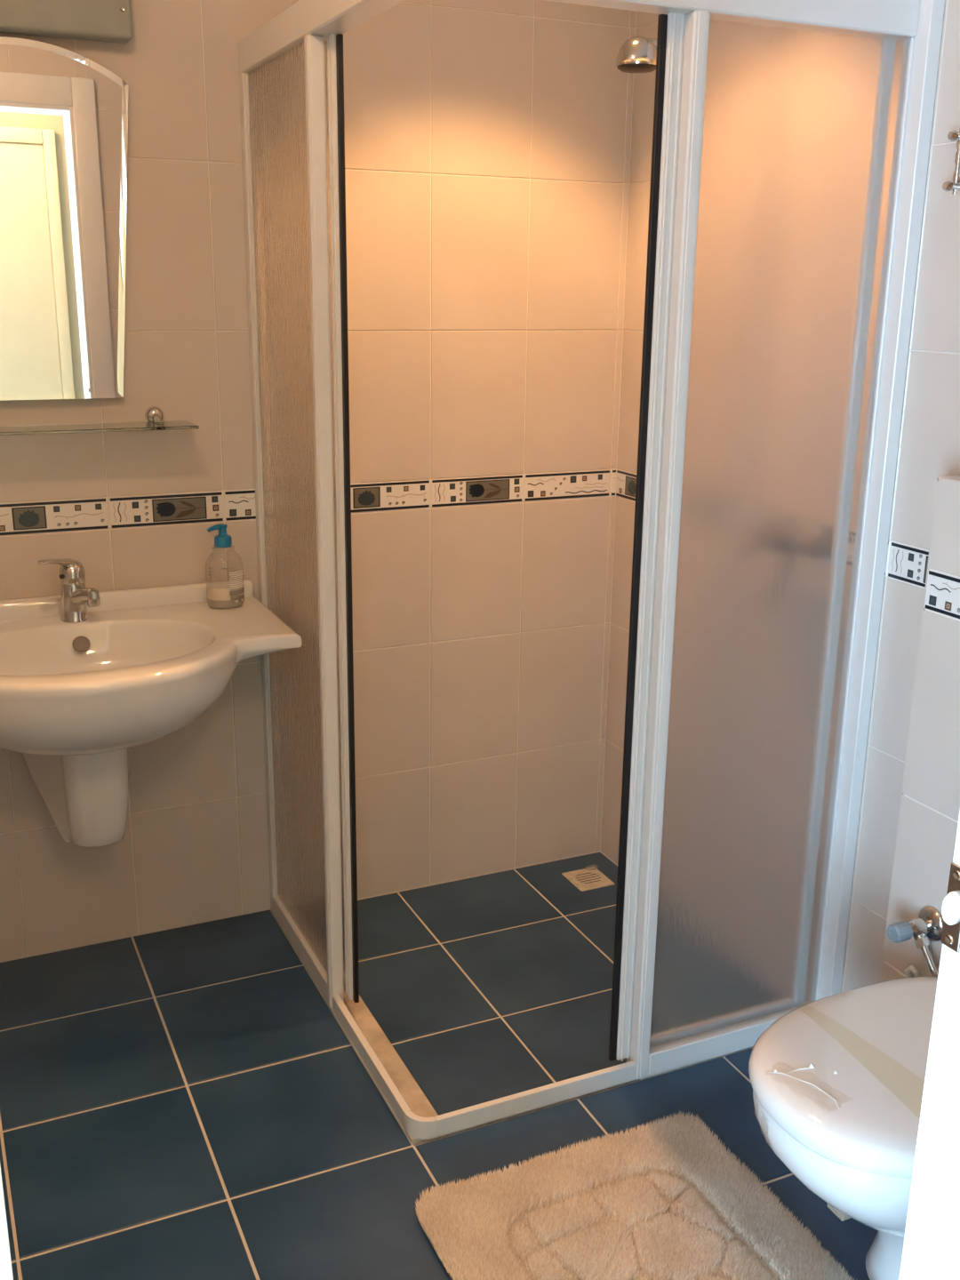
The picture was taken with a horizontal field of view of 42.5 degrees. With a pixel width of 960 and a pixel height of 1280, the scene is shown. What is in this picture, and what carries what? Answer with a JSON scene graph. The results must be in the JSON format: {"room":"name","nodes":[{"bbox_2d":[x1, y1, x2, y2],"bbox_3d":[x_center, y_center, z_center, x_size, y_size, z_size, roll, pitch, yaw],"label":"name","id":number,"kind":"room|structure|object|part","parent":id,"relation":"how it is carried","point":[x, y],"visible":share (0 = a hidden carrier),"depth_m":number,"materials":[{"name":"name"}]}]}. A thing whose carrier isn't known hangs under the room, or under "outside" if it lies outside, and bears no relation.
{"room":"bathroom","nodes":[
{"label":"bathroom","id":0,"kind":"room"},
{"bbox_2d":[0,0,636,962],"bbox_3d":[-0.583,-0.459,2.737,2.192,2.510,0.120,-7,18,-24],"label":"wall","id":1,"kind":"structure","parent":0,"point":[488,142],"depth_m":2.83,"materials":[{"name":"beige tile"}]},
{"bbox_2d":[0,36,128,400],"bbox_3d":[-0.882,-0.809,2.409,0.414,0.668,0.021,-7,18,-24],"label":"wall mirror","id":2,"kind":"object","parent":1,"relation":"attached to","point":[64,115],"visible":1,"depth_m":2.42,"materials":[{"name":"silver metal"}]},
{"bbox_2d":[0,0,132,43],"bbox_3d":[-0.868,-1.210,2.275,0.430,0.160,0.063,-7,18,-24],"label":"lamp","id":3,"kind":"object","parent":1,"relation":"attached to","point":[100,20],"visible":1,"depth_m":2.31,"materials":[{"name":"silver metal"}]},
{"bbox_2d":[0,406,199,435],"bbox_3d":[-0.866,-0.436,2.470,0.580,0.040,0.120,-7,18,-24],"label":"glass shelf","id":4,"kind":"object","parent":1,"relation":"attached to","point":[154,415],"visible":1,"depth_m":2.50,"materials":[{"name":"clear glass"}]},
{"bbox_3d":[-0.865,-0.422,2.471,0.580,0.006,0.115,-7,18,-24],"label":"glass plate","id":5,"kind":"part","parent":4,"relation":"part of","materials":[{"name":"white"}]},
{"bbox_2d":[0,578,301,847],"bbox_3d":[-0.775,0.203,2.459,0.816,0.487,0.541,-7,18,-24],"label":"basin","id":6,"kind":"object","parent":1,"relation":"attached to","point":[76,700],"visible":1,"depth_m":2.49,"materials":[{"name":"white ceramic"}]},
{"bbox_2d":[37,558,100,623],"bbox_3d":[-0.841,-0.103,2.520,0.114,0.139,0.092,-7,18,-24],"label":"tap","id":7,"kind":"object","parent":6,"relation":"on","point":[75,596],"visible":1,"depth_m":2.52,"materials":[{"name":"silver metal"}]},
{"bbox_3d":[-0.853,-0.147,2.503,0.038,0.047,0.103,9,18,27],"label":"lever","id":8,"kind":"part","parent":7,"relation":"part of","materials":[{"name":"silver metal"}]},
{"bbox_3d":[-0.816,-0.088,2.531,0.068,0.047,0.038,10,19,30],"label":"spout","id":9,"kind":"part","parent":7,"relation":"part of","materials":[{"name":"silver metal"}]},
{"bbox_2d":[207,523,244,607],"bbox_3d":[-0.551,-0.162,2.658,0.081,0.180,0.067,-7,18,-24],"label":"soap bottle","id":10,"kind":"object","parent":6,"relation":"on","point":[217,597],"visible":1,"depth_m":2.65,"materials":[{"name":"clear plastic"}]},
{"bbox_2d":[0,851,877,1279],"bbox_3d":[-0.130,0.995,2.094,1.992,0.120,2.141,-7,18,-24],"label":"floor","id":11,"kind":"structure","parent":0,"point":[188,1102],"depth_m":2.37,"materials":[{"name":"blue tile"}]},
{"bbox_2d":[561,864,614,891],"bbox_3d":[0.286,0.626,3.250,0.104,0.010,0.110,-7,18,-24],"label":"floor drain","id":12,"kind":"object","parent":11,"relation":"on","point":[588,878],"visible":1,"depth_m":3.25,"materials":[{"name":"silver metal"}]},
{"bbox_2d":[237,0,944,1145],"bbox_3d":[0.123,-0.186,2.527,0.934,1.970,0.974,-7,18,-24],"label":"shower enclosure","id":13,"kind":"object","parent":11,"relation":"on","point":[791,139],"visible":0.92,"depth_m":2.23,"materials":[{"name":"white plastic"}]},
{"bbox_3d":[-0.391,-0.207,2.556,0.004,1.842,0.431,-7,18,-24],"label":"fixed glass","id":14,"kind":"part","parent":13,"relation":"part of","materials":[{"name":"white glass"}]},
{"bbox_3d":[-0.403,0.696,2.815,0.024,0.050,0.427,-7,18,-24],"label":"panel sill","id":15,"kind":"part","parent":13,"relation":"part of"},
{"bbox_3d":[-0.280,-1.068,2.122,0.055,0.062,0.892,-7,18,-24],"label":"rail","id":16,"kind":"part","parent":13,"relation":"part of","materials":[{"name":"white metal"}]},
{"bbox_3d":[-0.347,-0.205,2.538,0.003,1.836,0.393,-7,18,-24],"label":"glass","id":17,"kind":"part","parent":13,"relation":"part of","materials":[{"name":"clear glass"}]},
{"bbox_3d":[-0.219,0.817,2.421,0.014,0.038,0.419,-7,18,-24],"label":"sill rail","id":18,"kind":"part","parent":13,"relation":"part of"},
{"bbox_3d":[-0.108,0.875,2.224,0.064,0.036,0.022,7,17,19],"label":"sill corner","id":19,"kind":"part","parent":13,"relation":"part of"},
{"bbox_3d":[0.110,0.855,2.305,0.417,0.036,0.012,-7,18,-24],"label":"sill rail","id":20,"kind":"part","parent":13,"relation":"part of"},
{"bbox_3d":[0.511,0.802,2.487,0.412,0.050,0.024,-7,18,-24],"label":"panel sill","id":21,"kind":"part","parent":13,"relation":"part of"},
{"bbox_3d":[0.305,-0.991,1.881,0.904,0.062,0.055,-7,18,-24],"label":"rail","id":22,"kind":"part","parent":13,"relation":"part of","materials":[{"name":"white metal"}]},
{"bbox_3d":[0.523,-0.102,2.228,0.416,1.842,0.004,-7,18,-24],"label":"fixed glass","id":23,"kind":"part","parent":13,"relation":"part of","materials":[{"name":"white glass"}]},
{"bbox_2d":[415,1111,854,1279],"bbox_3d":[0.312,1.008,1.796,0.570,0.028,0.860,-7,18,-24],"label":"bath mat","id":24,"kind":"object","parent":11,"relation":"on","point":[663,1200],"visible":1,"depth_m":2.01,"materials":[{"name":"beige fabric"}]},
{"bbox_2d":[748,976,937,1279],"bbox_3d":[0.642,0.793,1.826,0.535,0.434,0.390,-7,18,-24],"label":"toilet","id":25,"kind":"object","parent":11,"relation":"on","point":[837,1080],"visible":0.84,"depth_m":1.70,"materials":[{"name":"white ceramic"}]},
{"bbox_3d":[0.645,0.817,1.834,0.529,0.384,0.380,-7,18,-24],"label":"bowl","id":26,"kind":"part","parent":25,"relation":"part of","materials":[{"name":"white ceramic"}]},
{"bbox_3d":[0.625,0.612,1.765,0.491,0.043,0.390,-7,18,-24],"label":"lid","id":27,"kind":"part","parent":25,"relation":"part of","materials":[{"name":"white plastic"}]},
{"bbox_2d":[879,475,959,983],"bbox_3d":[0.981,0.421,1.775,0.110,1.187,0.947,-7,18,-24],"label":"wall","id":28,"kind":"structure","parent":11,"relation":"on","point":[930,799],"depth_m":2.07,"materials":[{"name":"beige tile"}]},
{"bbox_2d":[886,905,943,977],"bbox_3d":[0.752,0.530,2.076,0.093,0.125,0.136,-7,18,-24],"label":"angle valve","id":29,"kind":"object","parent":28,"relation":"attached to","point":[929,924],"visible":0.96,"depth_m":2.09,"materials":[{"name":"silver metal"}]},
{"bbox_3d":[0.710,0.494,2.088,0.034,0.033,0.033,-7,18,-24],"label":"knob","id":30,"kind":"part","parent":29,"relation":"part of","materials":[{"name":"blue plastic"}]},
{"bbox_2d":[600,0,959,992],"bbox_3d":[0.846,-0.282,2.183,0.120,2.510,2.134,-7,18,-24],"label":"wall","id":31,"kind":"structure","parent":0,"point":[929,438],"depth_m":2.31,"materials":[{"name":"beige tile"}]},
{"bbox_2d":[616,36,657,72],"bbox_3d":[0.421,-1.122,2.324,0.364,0.116,0.080,-7,18,-24],"label":"shower","id":32,"kind":"object","parent":31,"relation":"attached to","point":[637,54],"visible":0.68,"depth_m":2.25,"materials":[{"name":"silver metal"}]},
{"bbox_3d":[0.444,-1.131,2.333,0.314,0.068,0.028,-7,18,-24],"label":"arm","id":33,"kind":"part","parent":32,"relation":"part of","materials":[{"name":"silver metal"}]},
{"bbox_2d":[942,128,959,194],"bbox_3d":[0.796,-0.763,1.954,0.056,0.110,0.109,-7,18,-24],"label":"wall bracket","id":34,"kind":"object","parent":31,"relation":"attached to","point":[954,135],"visible":1,"depth_m":1.99,"materials":[{"name":"silver metal"}]},
{"bbox_3d":[0.773,-0.773,1.993,0.012,0.102,0.012,-7,18,-24],"label":"rod","id":35,"kind":"part","parent":34,"relation":"part of","materials":[{"name":"silver metal"}]},
{"bbox_2d":[904,965,919,977],"bbox_3d":[0.760,0.587,2.162,0.014,0.033,0.035,-7,18,-24],"label":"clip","id":36,"kind":"object","parent":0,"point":[910,968],"visible":0.62,"depth_m":2.16,"materials":[{"name":"white plastic"}]},
{"bbox_3d":[0.362,0.119,0.764,2.192,2.510,0.143,-7,18,-24],"label":"wall","id":37,"kind":"structure","parent":0,"visible":0},
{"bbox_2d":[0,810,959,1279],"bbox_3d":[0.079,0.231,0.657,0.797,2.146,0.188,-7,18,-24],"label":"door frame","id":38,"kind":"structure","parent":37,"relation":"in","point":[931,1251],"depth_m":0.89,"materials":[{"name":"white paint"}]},
{"bbox_3d":[0.328,0.185,0.851,0.002,0.062,0.016,-7,18,-24],"label":"strike plate","id":39,"kind":"part","parent":38,"relation":"part of","materials":[{"name":"silver metal"}]}
]}

